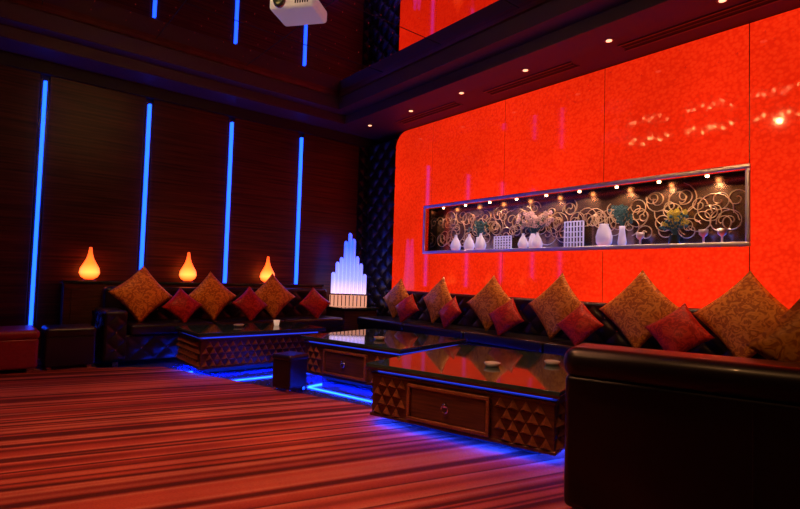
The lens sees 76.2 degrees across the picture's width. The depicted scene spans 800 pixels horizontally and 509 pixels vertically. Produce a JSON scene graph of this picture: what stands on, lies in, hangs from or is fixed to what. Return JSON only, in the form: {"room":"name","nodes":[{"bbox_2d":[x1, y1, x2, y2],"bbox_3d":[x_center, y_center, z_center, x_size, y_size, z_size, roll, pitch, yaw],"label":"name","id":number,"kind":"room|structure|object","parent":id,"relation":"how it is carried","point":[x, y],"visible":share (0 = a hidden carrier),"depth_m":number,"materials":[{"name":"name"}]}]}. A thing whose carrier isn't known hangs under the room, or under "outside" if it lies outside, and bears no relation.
{"room":"entertainment venue","nodes":[
{"label":"entertainment venue","id":0,"kind":"room"},
{"bbox_2d":[0,0,351,115],"bbox_3d":[-3.892,-2.781,6.107,7.880,0.440,0.210,4,-3,-39],"label":"molding","id":1,"kind":"structure","parent":0,"point":[11,14],"depth_m":6.60,"materials":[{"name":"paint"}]},
{"bbox_2d":[0,24,398,142],"bbox_3d":[-3.647,-2.673,6.801,9.150,0.580,0.550,4,-3,-39],"label":"molding","id":2,"kind":"structure","parent":0,"point":[13,40],"depth_m":6.95,"materials":[{"name":"paint"}]},
{"bbox_2d":[26,75,380,324],"bbox_3d":[-3.892,-0.759,6.983,9.200,4.200,0.100,4,-3,-39],"label":"backing","id":3,"kind":"object","parent":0,"point":[45,78],"visible":0.11,"depth_m":6.43,"materials":[{"name":"paint"}]},
{"bbox_2d":[0,64,40,325],"bbox_3d":[-4.988,-0.577,5.976,1.110,3.440,0.050,4,-3,-39],"label":"panel","id":4,"kind":"object","parent":3,"relation":"attached to","point":[19,88],"visible":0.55,"depth_m":6.21,"materials":[{"name":"brown wood"}]},
{"bbox_2d":[26,79,42,324],"bbox_3d":[-4.549,-0.517,6.337,0.016,3.380,0.052,4,-3,-39],"label":"trim","id":5,"kind":"structure","parent":3,"relation":"attached to","point":[41,79],"depth_m":6.32,"materials":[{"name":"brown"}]},
{"bbox_2d":[29,81,47,324],"bbox_3d":[-4.502,-0.651,6.344,0.036,3.050,0.065,4,-3,-39],"label":"led strip","id":6,"kind":"object","parent":3,"relation":"attached to","point":[32,293],"visible":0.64,"depth_m":6.32,"materials":[{"name":"blue plastic"}]},
{"bbox_2d":[33,80,49,325],"bbox_3d":[-4.496,-0.514,6.380,0.016,3.380,0.052,4,-3,-39],"label":"trim","id":7,"kind":"structure","parent":3,"relation":"attached to","point":[48,80],"depth_m":6.37,"materials":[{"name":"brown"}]},
{"bbox_2d":[35,76,145,348],"bbox_3d":[-4.056,-0.515,6.745,1.110,3.440,0.050,4,-3,-39],"label":"panel","id":8,"kind":"object","parent":3,"relation":"attached to","point":[95,140],"visible":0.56,"depth_m":6.70,"materials":[{"name":"brown wood"}]},
{"bbox_2d":[137,102,147,271],"bbox_3d":[-3.616,-0.455,7.106,0.016,3.380,0.052,4,-3,-39],"label":"trim","id":9,"kind":"structure","parent":3,"relation":"attached to","point":[146,107],"depth_m":7.11,"materials":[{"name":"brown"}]},
{"bbox_2d":[139,104,151,269],"bbox_3d":[-3.569,-0.589,7.113,0.036,3.050,0.065,4,-3,-39],"label":"led strip","id":10,"kind":"object","parent":3,"relation":"attached to","point":[149,105],"visible":0.64,"depth_m":7.11,"materials":[{"name":"blue plastic"}]},
{"bbox_2d":[143,103,152,265],"bbox_3d":[-3.564,-0.452,7.149,0.016,3.380,0.052,4,-3,-39],"label":"trim","id":11,"kind":"structure","parent":3,"relation":"attached to","point":[151,103],"depth_m":7.15,"materials":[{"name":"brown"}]},
{"bbox_2d":[0,50,371,148],"bbox_3d":[-3.939,-2.309,6.851,8.800,0.160,0.090,4,-3,-39],"label":"crown molding","id":12,"kind":"structure","parent":3,"relation":"attached to","point":[46,68],"depth_m":7.27,"materials":[{"name":"paint"}]},
{"bbox_2d":[145,99,228,282],"bbox_3d":[-3.135,-0.453,7.505,1.080,3.440,0.050,4,-3,-39],"label":"panel","id":13,"kind":"object","parent":3,"relation":"attached to","point":[188,154],"visible":0.56,"depth_m":7.47,"materials":[{"name":"brown wood"}]},
{"bbox_2d":[221,120,229,282],"bbox_3d":[-2.707,-0.395,7.856,0.016,3.380,0.052,4,-3,-39],"label":"trim","id":14,"kind":"structure","parent":3,"relation":"attached to","point":[229,120],"depth_m":7.86,"materials":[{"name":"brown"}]},
{"bbox_2d":[223,122,233,282],"bbox_3d":[-2.660,-0.528,7.863,0.036,3.050,0.065,4,-3,-39],"label":"led strip","id":15,"kind":"object","parent":3,"relation":"attached to","point":[231,123],"visible":0.64,"depth_m":7.85,"materials":[{"name":"blue plastic"}]},
{"bbox_2d":[227,121,234,278],"bbox_3d":[-2.655,-0.392,7.899,0.016,3.380,0.052,4,-3,-39],"label":"trim","id":16,"kind":"structure","parent":3,"relation":"attached to","point":[233,121],"depth_m":7.90,"materials":[{"name":"grey"}]},
{"bbox_2d":[227,118,298,283],"bbox_3d":[-2.215,-0.392,8.264,1.110,3.440,0.050,4,-3,-39],"label":"panel","id":17,"kind":"object","parent":3,"relation":"attached to","point":[265,157],"visible":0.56,"depth_m":8.23,"materials":[{"name":"brown wood"}]},
{"bbox_2d":[293,136,299,283],"bbox_3d":[-1.775,-0.333,8.625,0.016,3.380,0.052,4,-3,-39],"label":"trim","id":18,"kind":"structure","parent":3,"relation":"attached to","point":[299,136],"depth_m":8.62,"materials":[{"name":"grey"}]},
{"bbox_2d":[294,137,302,283],"bbox_3d":[-1.728,-0.466,8.632,0.036,3.050,0.065,4,-3,-39],"label":"led strip","id":19,"kind":"object","parent":3,"relation":"attached to","point":[301,138],"visible":0.64,"depth_m":8.62,"materials":[{"name":"blue plastic"}]},
{"bbox_2d":[298,137,303,268],"bbox_3d":[-1.723,-0.330,8.668,0.016,3.380,0.052,4,-3,-39],"label":"trim","id":20,"kind":"structure","parent":3,"relation":"attached to","point":[302,137],"depth_m":8.67,"materials":[{"name":"grey"}]},
{"bbox_2d":[298,134,358,300],"bbox_3d":[-1.267,-0.329,9.046,1.150,3.440,0.050,4,-3,-39],"label":"panel","id":21,"kind":"object","parent":3,"relation":"attached to","point":[329,191],"visible":0.55,"depth_m":8.99,"materials":[{"name":"brown wood"}]},
{"bbox_2d":[91,358,372,406],"bbox_3d":[-0.422,1.304,2.610,9.400,0.100,11.200,4,-3,-39],"label":"floor","id":22,"kind":"structure","parent":0,"point":[316,385],"depth_m":5.52,"materials":[{"name":"blue"}]},
{"bbox_2d":[59,280,323,357],"bbox_3d":[-2.799,0.906,7.506,3.720,0.985,0.245,4,-3,-39],"label":"ledge","id":23,"kind":"object","parent":22,"relation":"on","point":[79,298],"visible":0.27,"depth_m":6.42,"materials":[{"name":"paint"}]},
{"bbox_2d":[79,247,99,280],"bbox_3d":[-3.981,0.120,6.548,0.236,0.430,0.236,4,-3,-39],"label":"lamp","id":24,"kind":"object","parent":23,"relation":"on","point":[89,270],"visible":1,"depth_m":6.48,"materials":[{"name":"orange glass"}]},
{"bbox_2d":[179,252,196,281],"bbox_3d":[-3.041,0.182,7.324,0.236,0.430,0.236,4,-3,-39],"label":"lamp","id":25,"kind":"object","parent":23,"relation":"on","point":[187,273],"visible":0.98,"depth_m":7.25,"materials":[{"name":"orange glass"}]},
{"bbox_2d":[260,256,274,282],"bbox_3d":[-2.101,0.245,8.099,0.236,0.430,0.236,4,-3,-39],"label":"lamp","id":26,"kind":"object","parent":23,"relation":"on","point":[267,270],"visible":0.7,"depth_m":8.03,"materials":[{"name":"orange glass"}]},
{"bbox_2d":[91,286,342,365],"bbox_3d":[-2.380,0.938,7.194,3.328,0.920,0.750,4,-3,-39],"label":"tufted sofa","id":27,"kind":"object","parent":22,"relation":"on","point":[119,337],"visible":0.47,"depth_m":6.37,"materials":[{"name":"black leather"}]},
{"bbox_2d":[108,266,172,322],"bbox_3d":[-3.245,0.500,6.412,0.207,0.738,0.758,-1,-4,45],"label":"throw pillow","id":28,"kind":"object","parent":27,"relation":"on","point":[141,294],"visible":1,"depth_m":6.35,"materials":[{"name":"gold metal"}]},
{"bbox_2d":[127,319,213,335],"bbox_3d":[-2.986,0.932,6.570,0.996,0.140,0.560,4,-3,-39],"label":"seat cushion","id":29,"kind":"object","parent":27,"relation":"on","point":[148,327],"depth_m":6.30,"materials":[{"name":"black leather"}]},
{"bbox_2d":[162,288,201,321],"bbox_3d":[-2.803,0.661,6.571,0.471,0.471,0.220,3,-3,-18],"label":"throw pillow","id":30,"kind":"object","parent":27,"relation":"on","point":[181,305],"visible":1,"depth_m":6.50,"materials":[{"name":"red fabric"}]},
{"bbox_2d":[189,271,235,319],"bbox_3d":[-2.568,0.572,6.971,0.210,0.686,0.698,0,-3,39],"label":"throw pillow","id":31,"kind":"object","parent":27,"relation":"on","point":[213,296],"visible":0.96,"depth_m":6.91,"materials":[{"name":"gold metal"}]},
{"bbox_2d":[203,317,283,323],"bbox_3d":[-2.208,0.984,7.212,0.996,0.140,0.560,4,-3,-39],"label":"seat cushion","id":32,"kind":"object","parent":27,"relation":"on","point":[219,320],"depth_m":7.09,"materials":[{"name":"black leather"}]},
{"bbox_2d":[232,286,267,319],"bbox_3d":[-2.102,0.696,7.151,0.496,0.496,0.232,2,-3,-16],"label":"throw pillow","id":33,"kind":"object","parent":27,"relation":"on","point":[249,303],"visible":1,"depth_m":7.08,"materials":[{"name":"red fabric"}]},
{"bbox_2d":[254,273,294,317],"bbox_3d":[-1.877,0.618,7.546,0.686,0.686,0.220,3,-3,-21],"label":"throw pillow","id":34,"kind":"object","parent":27,"relation":"on","point":[272,292],"visible":0.9,"depth_m":7.49,"materials":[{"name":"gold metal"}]},
{"bbox_2d":[271,315,342,326],"bbox_3d":[-1.430,1.035,7.853,0.996,0.140,0.560,4,-3,-39],"label":"seat cushion","id":35,"kind":"object","parent":27,"relation":"on","point":[324,320],"depth_m":7.75,"materials":[{"name":"black leather"}]},
{"bbox_2d":[299,288,330,317],"bbox_3d":[-1.301,0.749,7.812,0.517,0.498,0.217,2,-3,-17],"label":"throw pillow","id":36,"kind":"object","parent":27,"relation":"on","point":[313,302],"visible":1,"depth_m":7.74,"materials":[{"name":"red fabric"}]},
{"bbox_2d":[174,322,325,371],"bbox_3d":[-1.838,1.126,6.308,1.586,0.462,0.886,4,-3,-39],"label":"table","id":37,"kind":"object","parent":22,"relation":"on","point":[216,347],"visible":0.74,"depth_m":5.89,"materials":[{"name":"black wood"}]},
{"bbox_2d":[0,358,574,508],"bbox_3d":[-0.946,1.207,2.127,7.730,0.016,10.880,4,-3,-39],"label":"carpet","id":38,"kind":"object","parent":22,"relation":"on","point":[79,436],"visible":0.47,"depth_m":3.21,"materials":[{"name":"red carpet"}]},
{"bbox_2d":[0,325,39,372],"bbox_3d":[-4.369,1.018,5.451,0.800,0.450,0.620,4,-3,-39],"label":"leather ottoman","id":39,"kind":"object","parent":38,"relation":"on","point":[18,344],"visible":1,"depth_m":5.38,"materials":[{"name":"red leather"}]},
{"bbox_2d":[0,325,39,340],"bbox_3d":[-4.364,0.848,5.459,0.800,0.110,0.620,4,-3,-39],"label":"cushion","id":40,"kind":"object","parent":39,"relation":"on","point":[21,332],"depth_m":5.41,"materials":[{"name":"red leather"}]},
{"bbox_2d":[40,324,96,369],"bbox_3d":[-3.806,1.048,5.851,0.500,0.460,0.460,4,-3,-39],"label":"pouf","id":41,"kind":"object","parent":38,"relation":"on","point":[62,345],"visible":1,"depth_m":5.68,"materials":[{"name":"black leather"}]},
{"bbox_2d":[41,324,96,337],"bbox_3d":[-3.801,0.878,5.859,0.500,0.120,0.460,4,-3,-39],"label":"cushion","id":42,"kind":"object","parent":41,"relation":"on","point":[59,330],"depth_m":5.72,"materials":[{"name":"black leather"}]},
{"bbox_2d":[272,351,308,392],"bbox_3d":[-1.077,1.144,4.990,0.260,0.355,0.260,0,-3,34],"label":"pouf","id":43,"kind":"object","parent":38,"relation":"on","point":[289,367],"visible":1,"depth_m":4.91,"materials":[{"name":"black leather"}]},
{"bbox_2d":[365,344,568,455],"bbox_3d":[0.789,1.110,4.161,1.506,0.462,1.603,0,-3,34],"label":"table","id":44,"kind":"object","parent":38,"relation":"on","point":[519,403],"visible":0.86,"depth_m":3.56,"materials":[{"name":"black wood"}]},
{"bbox_2d":[484,361,499,366],"bbox_3d":[0.713,0.849,3.945,0.130,0.032,0.130,4,-3,-39],"label":"glass ashtray","id":45,"kind":"object","parent":44,"relation":"on","point":[487,363],"visible":1,"depth_m":3.90,"materials":[{"name":"grey"}]},
{"bbox_2d":[544,360,560,365],"bbox_3d":[1.226,0.871,4.109,0.130,0.032,0.130,4,-3,-39],"label":"glass ashtray","id":46,"kind":"object","parent":44,"relation":"on","point":[547,362],"visible":1,"depth_m":4.07,"materials":[{"name":"grey"}]},
{"bbox_2d":[564,343,799,508],"bbox_3d":[2.013,0.886,2.262,2.330,0.815,0.940,0,-3,32],"label":"leather sofa","id":47,"kind":"object","parent":38,"relation":"on","point":[645,428],"visible":1,"depth_m":2.24,"materials":[{"name":"black leather"}]},
{"bbox_2d":[746,299,799,362],"bbox_3d":[2.023,0.437,2.386,0.733,0.724,0.189,1,-3,6],"label":"throw pillow","id":48,"kind":"object","parent":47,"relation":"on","point":[780,341],"visible":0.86,"depth_m":2.40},
{"bbox_2d":[326,305,378,330],"bbox_3d":[-0.879,1.202,8.759,0.720,0.620,0.760,4,-3,-39],"label":"table","id":49,"kind":"object","parent":22,"relation":"on","point":[349,315],"visible":0.41,"depth_m":8.43,"materials":[{"name":"paint"}]},
{"bbox_2d":[329,233,367,306],"bbox_3d":[-0.874,0.262,8.781,0.640,1.260,0.200,2,-3,2],"label":"lamp","id":50,"kind":"object","parent":49,"relation":"on","point":[344,277],"visible":1,"depth_m":8.71,"materials":[{"name":"white glass"}]},
{"bbox_2d":[300,329,466,387],"bbox_3d":[-0.181,1.146,5.632,1.386,0.462,1.253,0,-3,37],"label":"table","id":51,"kind":"object","parent":22,"relation":"on","point":[343,356],"visible":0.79,"depth_m":5.28,"materials":[{"name":"black wood"}]},
{"bbox_2d":[357,290,766,359],"bbox_3d":[2.602,0.980,4.887,0.800,0.930,9.450,4,-3,-39],"label":"sofa","id":52,"kind":"object","parent":22,"relation":"on","point":[530,335],"visible":0.17,"depth_m":6.27,"materials":[{"name":"black leather"}]},
{"bbox_2d":[357,316,429,331],"bbox_3d":[-0.110,1.082,8.008,0.600,0.140,1.173,4,-3,-39],"label":"seat cushion","id":53,"kind":"object","parent":52,"relation":"on","point":[365,322],"depth_m":7.86,"materials":[{"name":"black leather"}]},
{"bbox_2d":[383,278,408,318],"bbox_3d":[-0.048,0.699,8.054,0.675,0.659,0.200,0,-3,40],"label":"throw pillow","id":54,"kind":"object","parent":52,"relation":"on","point":[398,293],"visible":0.79,"depth_m":7.99,"materials":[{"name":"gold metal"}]},
{"bbox_2d":[395,293,418,321],"bbox_3d":[0.099,0.800,7.591,0.471,0.457,0.225,1,-3,23],"label":"throw pillow","id":55,"kind":"object","parent":52,"relation":"on","point":[407,307],"visible":0.98,"depth_m":7.50,"materials":[{"name":"red fabric"}]},
{"bbox_2d":[423,276,451,323],"bbox_3d":[0.545,0.658,7.339,0.204,0.713,0.735,4,-3,-35],"label":"throw pillow","id":56,"kind":"object","parent":52,"relation":"on","point":[439,296],"visible":0.92,"depth_m":7.26,"materials":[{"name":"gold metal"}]},
{"bbox_2d":[404,322,489,338],"bbox_3d":[0.643,1.064,7.098,0.600,0.140,1.173,4,-3,-39],"label":"seat cushion","id":57,"kind":"object","parent":52,"relation":"on","point":[455,329],"depth_m":6.97,"materials":[{"name":"black leather"}]},
{"bbox_2d":[438,296,461,327],"bbox_3d":[0.672,0.787,6.896,0.229,0.456,0.464,2,-3,-9],"label":"throw pillow","id":58,"kind":"object","parent":52,"relation":"on","point":[449,312],"visible":0.99,"depth_m":6.80,"materials":[{"name":"red fabric"}]},
{"bbox_2d":[467,275,510,330],"bbox_3d":[1.163,0.629,6.591,0.759,0.740,0.211,0,-3,39],"label":"throw pillow","id":59,"kind":"object","parent":52,"relation":"on","point":[492,296],"visible":0.84,"depth_m":6.54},
{"bbox_2d":[488,298,523,334],"bbox_3d":[1.278,0.761,6.166,0.487,0.481,0.236,1,-3,24],"label":"throw pillow","id":60,"kind":"object","parent":52,"relation":"on","point":[507,316],"visible":1,"depth_m":6.08,"materials":[{"name":"red fabric"}]},
{"bbox_2d":[464,330,568,352],"bbox_3d":[1.395,1.046,6.187,0.600,0.140,1.173,4,-3,-39],"label":"seat cushion","id":61,"kind":"object","parent":52,"relation":"on","point":[521,340],"depth_m":6.03,"materials":[{"name":"black leather"}]},
{"bbox_2d":[528,273,580,339],"bbox_3d":[1.788,0.595,5.838,0.214,0.782,0.805,3,-3,-35],"label":"throw pillow","id":62,"kind":"object","parent":52,"relation":"on","point":[558,301],"visible":0.84,"depth_m":5.78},
{"bbox_2d":[556,302,603,345],"bbox_3d":[1.902,0.747,5.409,0.233,0.481,0.495,3,-3,-23],"label":"throw pillow","id":63,"kind":"object","parent":52,"relation":"on","point":[580,323],"visible":0.99,"depth_m":5.33,"materials":[{"name":"red fabric"}]},
{"bbox_2d":[544,340,626,354],"bbox_3d":[2.147,1.029,5.277,0.600,0.140,1.173,4,-3,-39],"label":"seat cushion","id":64,"kind":"object","parent":52,"relation":"on","point":[558,347],"depth_m":5.47,"materials":[{"name":"black leather"}]},
{"bbox_2d":[599,270,678,347],"bbox_3d":[2.394,0.560,5.106,0.838,0.823,0.227,0,-3,40],"label":"throw pillow","id":65,"kind":"object","parent":52,"relation":"on","point":[640,304],"visible":0.94,"depth_m":5.05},
{"bbox_2d":[645,303,713,351],"bbox_3d":[2.532,0.709,4.647,0.556,0.532,0.244,1,-3,25],"label":"throw pillow","id":66,"kind":"object","parent":52,"relation":"on","point":[679,331],"visible":0.91,"depth_m":4.58,"materials":[{"name":"red fabric"}]},
{"bbox_2d":[692,271,788,357],"bbox_3d":[2.980,0.546,4.397,0.840,0.823,0.223,0,-3,41],"label":"throw pillow","id":67,"kind":"object","parent":52,"relation":"on","point":[747,309],"visible":0.88,"depth_m":4.37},
{"bbox_2d":[270,0,326,25],"bbox_3d":[-1.030,-2.586,5.175,0.480,0.340,0.425,1,-3,12],"label":"ceiling projector","id":68,"kind":"object","parent":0,"point":[290,12],"depth_m":5.10,"materials":[{"name":"white plastic"}]},
{"bbox_2d":[372,139,397,289],"bbox_3d":[-0.332,-0.248,9.330,0.120,3.600,0.800,4,-3,-39],"label":"backing","id":69,"kind":"object","parent":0,"point":[396,140],"visible":0.14,"depth_m":9.03,"materials":[{"name":"paint"}]},
{"bbox_2d":[357,140,395,315],"bbox_3d":[-0.454,-0.237,9.209,0.220,3.560,0.810,4,-3,-39],"label":"wall panel","id":70,"kind":"object","parent":69,"relation":"attached to","point":[372,171],"visible":0.76,"depth_m":9.32,"materials":[{"name":"black leather"}]},
{"bbox_2d":[24,0,799,137],"bbox_3d":[-0.144,-2.755,2.561,9.150,0.580,10.450,4,-3,-39],"label":"ceiling","id":71,"kind":"structure","parent":0,"point":[554,33],"depth_m":6.05,"materials":[{"name":"paint"}]},
{"bbox_2d":[178,0,381,71],"bbox_3d":[-3.158,-2.828,4.970,7.560,0.003,0.008,4,-3,-39],"label":"seam","id":72,"kind":"object","parent":71,"relation":"attached to","point":[178,0],"visible":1,"depth_m":6.28,"materials":[{"name":"black"}]},
{"bbox_2d":[338,0,440,44],"bbox_3d":[-2.394,-2.846,4.045,7.560,0.003,0.008,4,-3,-39],"label":"seam","id":73,"kind":"object","parent":71,"relation":"attached to","point":[338,0],"visible":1,"depth_m":5.91,"materials":[{"name":"black"}]},
{"bbox_2d":[396,102,462,123],"bbox_3d":[0.427,-2.202,7.984,0.180,0.012,1.340,4,-3,-39],"label":"ceiling vent","id":74,"kind":"object","parent":71,"relation":"in","point":[451,105],"depth_m":7.92,"materials":[{"name":"metal"}]},
{"bbox_2d":[339,0,551,96],"bbox_3d":[2.268,-2.667,4.390,0.040,0.050,10.200,4,-3,-39],"label":"trim","id":75,"kind":"structure","parent":71,"relation":"attached to","point":[537,3],"depth_m":6.32,"materials":[{"name":"brown wood"}]},
{"bbox_2d":[483,62,579,94],"bbox_3d":[1.637,-2.230,6.520,0.180,0.012,1.340,4,-3,-39],"label":"ceiling vent","id":76,"kind":"object","parent":71,"relation":"in","point":[567,66],"depth_m":6.46,"materials":[{"name":"metal"}]},
{"bbox_2d":[617,0,780,51],"bbox_3d":[2.879,-2.259,5.016,0.180,0.012,1.440,4,-3,-39],"label":"ceiling vent","id":77,"kind":"object","parent":71,"relation":"in","point":[749,5],"depth_m":4.97,"materials":[{"name":"metal"}]},
{"bbox_2d":[399,126,430,248],"bbox_3d":[0.217,-0.519,8.719,0.038,3.320,0.850,4,-3,-39],"label":"backing","id":78,"kind":"object","parent":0,"point":[400,133],"visible":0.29,"depth_m":8.39,"materials":[{"name":"black"}]},
{"bbox_2d":[392,124,428,291],"bbox_3d":[0.180,-0.557,8.686,0.060,3.190,0.845,4,-3,-39],"label":"wall panel","id":79,"kind":"object","parent":78,"relation":"attached to","point":[410,198],"visible":0.84,"depth_m":8.65,"materials":[{"name":"red paint"}]},
{"bbox_2d":[432,24,745,208],"bbox_3d":[1.952,-1.501,6.694,0.038,1.435,4.510,4,-3,-39],"label":"wall","id":80,"kind":"structure","parent":0,"point":[745,24],"depth_m":6.10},
{"bbox_2d":[426,123,432,204],"bbox_3d":[0.510,-1.455,8.359,0.060,1.405,0.105,4,-3,-39],"label":"glass","id":81,"kind":"object","parent":80,"relation":"attached to","point":[430,134],"visible":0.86,"depth_m":8.34,"materials":[{"name":"red glass"}]},
{"bbox_2d":[431,100,504,207],"bbox_3d":[1.018,-1.467,7.744,0.060,1.405,1.470,4,-3,-39],"label":"glass","id":82,"kind":"object","parent":80,"relation":"attached to","point":[468,147],"visible":1,"depth_m":7.66,"materials":[{"name":"red"}]},
{"bbox_2d":[504,69,604,198],"bbox_3d":[1.960,-1.489,6.604,0.060,1.405,1.470,4,-3,-39],"label":"wall panel","id":83,"kind":"object","parent":80,"relation":"attached to","point":[554,134],"visible":0.93,"depth_m":6.51,"materials":[{"name":"red"}]},
{"bbox_2d":[603,94,604,181],"bbox_3d":[2.434,-1.525,6.036,0.054,1.355,0.010,4,-3,-39],"label":"joint","id":84,"kind":"object","parent":80,"relation":"attached to","point":[604,94],"visible":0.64,"depth_m":6.02,"materials":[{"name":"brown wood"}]},
{"bbox_2d":[604,24,748,186],"bbox_3d":[2.899,-1.511,5.466,0.060,1.405,1.460,4,-3,-39],"label":"wall panel","id":85,"kind":"object","parent":80,"relation":"attached to","point":[684,107],"visible":0.86,"depth_m":5.36,"materials":[{"name":"red"}]},
{"bbox_3d":[3.177,-0.926,-1.574,9.200,4.200,0.100,4,-3,-39],"label":"wall","id":86,"kind":"structure","parent":0,"visible":0},
{"bbox_3d":[4.901,-0.629,3.049,0.038,3.320,4.840,4,-3,-39],"label":"backing","id":87,"kind":"object","parent":86,"relation":"attached to","visible":0},
{"bbox_2d":[749,24,749,270],"bbox_3d":[3.343,-0.631,4.862,0.054,3.190,0.010,4,-3,-39],"label":"joint","id":88,"kind":"object","parent":87,"relation":"attached to","point":[749,24],"visible":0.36,"depth_m":4.88,"materials":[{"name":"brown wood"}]},
{"bbox_2d":[750,8,799,308],"bbox_3d":[3.812,-0.642,4.290,0.060,3.190,1.470,4,-3,-39],"label":"wall panel","id":89,"kind":"object","parent":87,"relation":"attached to","point":[774,40],"visible":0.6,"depth_m":4.69,"materials":[{"name":"red"}]},
{"bbox_3d":[1.892,0.509,6.606,0.038,1.180,4.510,4,-3,-39],"label":"backing","id":90,"kind":"object","parent":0,"visible":0},
{"bbox_2d":[424,254,429,291],"bbox_3d":[0.451,0.489,8.273,0.060,1.080,0.105,4,-3,-39],"label":"glass","id":91,"kind":"object","parent":90,"relation":"attached to","point":[427,256],"visible":0.36,"depth_m":8.26,"materials":[{"name":"red glass"}]},
{"bbox_2d":[429,252,502,294],"bbox_3d":[0.959,0.477,7.658,0.060,1.080,1.470,4,-3,-39],"label":"wall panel","id":92,"kind":"object","parent":90,"relation":"attached to","point":[463,273],"visible":0.43,"depth_m":7.61,"materials":[{"name":"red"}]},
{"bbox_2d":[502,250,602,301],"bbox_3d":[1.902,0.455,6.518,0.060,1.080,1.470,4,-3,-39],"label":"glass","id":93,"kind":"object","parent":90,"relation":"attached to","point":[524,274],"visible":0.36,"depth_m":6.49,"materials":[{"name":"red"}]},
{"bbox_2d":[602,247,748,307],"bbox_3d":[2.841,0.433,5.380,0.060,1.080,1.460,4,-3,-39],"label":"glass","id":94,"kind":"object","parent":90,"relation":"attached to","point":[694,277],"visible":0.36,"depth_m":5.26,"materials":[{"name":"red"}]},
{"bbox_3d":[3.186,-0.607,5.628,0.100,4.200,11.000,4,-3,-39],"label":"wall","id":95,"kind":"structure","parent":0,"visible":0},
{"bbox_2d":[422,163,750,253],"bbox_3d":[1.962,-0.429,6.681,0.330,0.795,4.600,4,-3,-39],"label":"display niche","id":96,"kind":"object","parent":95,"relation":"attached to","point":[713,202],"visible":0.84,"depth_m":6.03,"materials":[{"name":"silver metal"}]},
{"bbox_2d":[450,235,460,249],"bbox_3d":[0.866,-0.180,7.919,0.170,0.250,0.170,4,-3,-39],"label":"vase","id":97,"kind":"object","parent":96,"relation":"on","point":[455,244],"visible":0.9,"depth_m":7.86,"materials":[{"name":"white ceramic"}]},
{"bbox_2d":[463,234,474,249],"bbox_3d":[1.044,-0.184,7.703,0.170,0.250,0.170,4,-3,-39],"label":"vase","id":98,"kind":"object","parent":96,"relation":"on","point":[468,244],"visible":0.94,"depth_m":7.65,"materials":[{"name":"white ceramic"}]},
{"bbox_2d":[467,221,488,249],"bbox_3d":[1.167,-0.284,7.677,0.380,0.455,0.114,0,-3,39],"label":"flower arrangement","id":99,"kind":"object","parent":96,"relation":"on","point":[480,228],"visible":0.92,"depth_m":7.63,"materials":[{"name":"green plant"}]},
{"bbox_2d":[475,233,485,248],"bbox_3d":[1.191,-0.187,7.526,0.170,0.250,0.170,4,-3,-39],"label":"vase","id":100,"kind":"object","parent":96,"relation":"on","point":[480,243],"visible":0.89,"depth_m":7.47,"materials":[{"name":"white ceramic"}]},
{"bbox_2d":[494,235,512,248],"bbox_3d":[1.473,-0.164,7.291,0.040,0.200,0.312,4,-3,-39],"label":"box","id":101,"kind":"object","parent":96,"relation":"on","point":[500,242],"visible":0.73,"depth_m":7.28,"materials":[{"name":"white ceramic"}]},
{"bbox_2d":[518,233,527,247],"bbox_3d":[1.674,-0.180,6.939,0.144,0.212,0.144,4,-3,-39],"label":"vase","id":102,"kind":"object","parent":96,"relation":"on","point":[523,243],"visible":0.86,"depth_m":6.89,"materials":[{"name":"white ceramic"}]},
{"bbox_2d":[516,210,553,247],"bbox_3d":[1.815,-0.336,6.890,0.140,0.527,0.621,4,-3,-37],"label":"flower arrangement","id":103,"kind":"object","parent":96,"relation":"on","point":[531,223],"visible":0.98,"depth_m":6.87,"materials":[{"name":"pink plant"}]},
{"bbox_2d":[532,233,542,247],"bbox_3d":[1.821,-0.183,6.761,0.144,0.212,0.144,4,-3,-39],"label":"vase","id":104,"kind":"object","parent":96,"relation":"on","point":[537,242],"visible":0.9,"depth_m":6.71,"materials":[{"name":"white ceramic"}]},
{"bbox_2d":[564,220,584,246],"bbox_3d":[2.195,-0.251,6.423,0.040,0.340,0.272,4,-3,-39],"label":"box","id":105,"kind":"object","parent":96,"relation":"on","point":[574,231],"visible":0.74,"depth_m":6.41,"materials":[{"name":"white ceramic"}]},
{"bbox_2d":[596,224,612,245],"bbox_3d":[2.422,-0.226,6.052,0.190,0.270,0.190,4,-3,-39],"label":"vase","id":106,"kind":"object","parent":96,"relation":"on","point":[604,237],"visible":0.91,"depth_m":5.99,"materials":[{"name":"white ceramic"}]},
{"bbox_2d":[608,204,632,244],"bbox_3d":[2.577,-0.339,5.965,0.135,0.498,0.278,4,-3,-39],"label":"flower arrangement","id":107,"kind":"object","parent":96,"relation":"on","point":[620,212],"visible":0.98,"depth_m":5.93,"materials":[{"name":"green plant"}]},
{"bbox_2d":[636,232,644,244],"bbox_3d":[2.703,-0.171,5.739,0.090,0.150,0.090,4,-3,-39],"label":"glass candle holder","id":108,"kind":"object","parent":96,"relation":"on","point":[640,235],"visible":0.83,"depth_m":5.71,"materials":[{"name":"clear glass"}]},
{"bbox_2d":[659,208,689,243],"bbox_3d":[2.963,-0.301,5.505,0.140,0.404,0.304,4,-3,-39],"label":"flower arrangement","id":109,"kind":"object","parent":96,"relation":"on","point":[675,215],"visible":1,"depth_m":5.47,"materials":[{"name":"yellow plant"}]},
{"bbox_2d":[699,229,708,242],"bbox_3d":[3.117,-0.181,5.237,0.090,0.150,0.090,4,-3,-39],"label":"glass candle holder","id":110,"kind":"object","parent":96,"relation":"on","point":[703,233],"visible":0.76,"depth_m":5.22,"materials":[{"name":"clear glass"}]},
{"bbox_2d":[717,228,726,241],"bbox_3d":[3.225,-0.183,5.106,0.090,0.150,0.090,4,-3,-39],"label":"glass candle holder","id":111,"kind":"object","parent":96,"relation":"on","point":[721,232],"visible":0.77,"depth_m":5.08,"materials":[{"name":"clear glass"}]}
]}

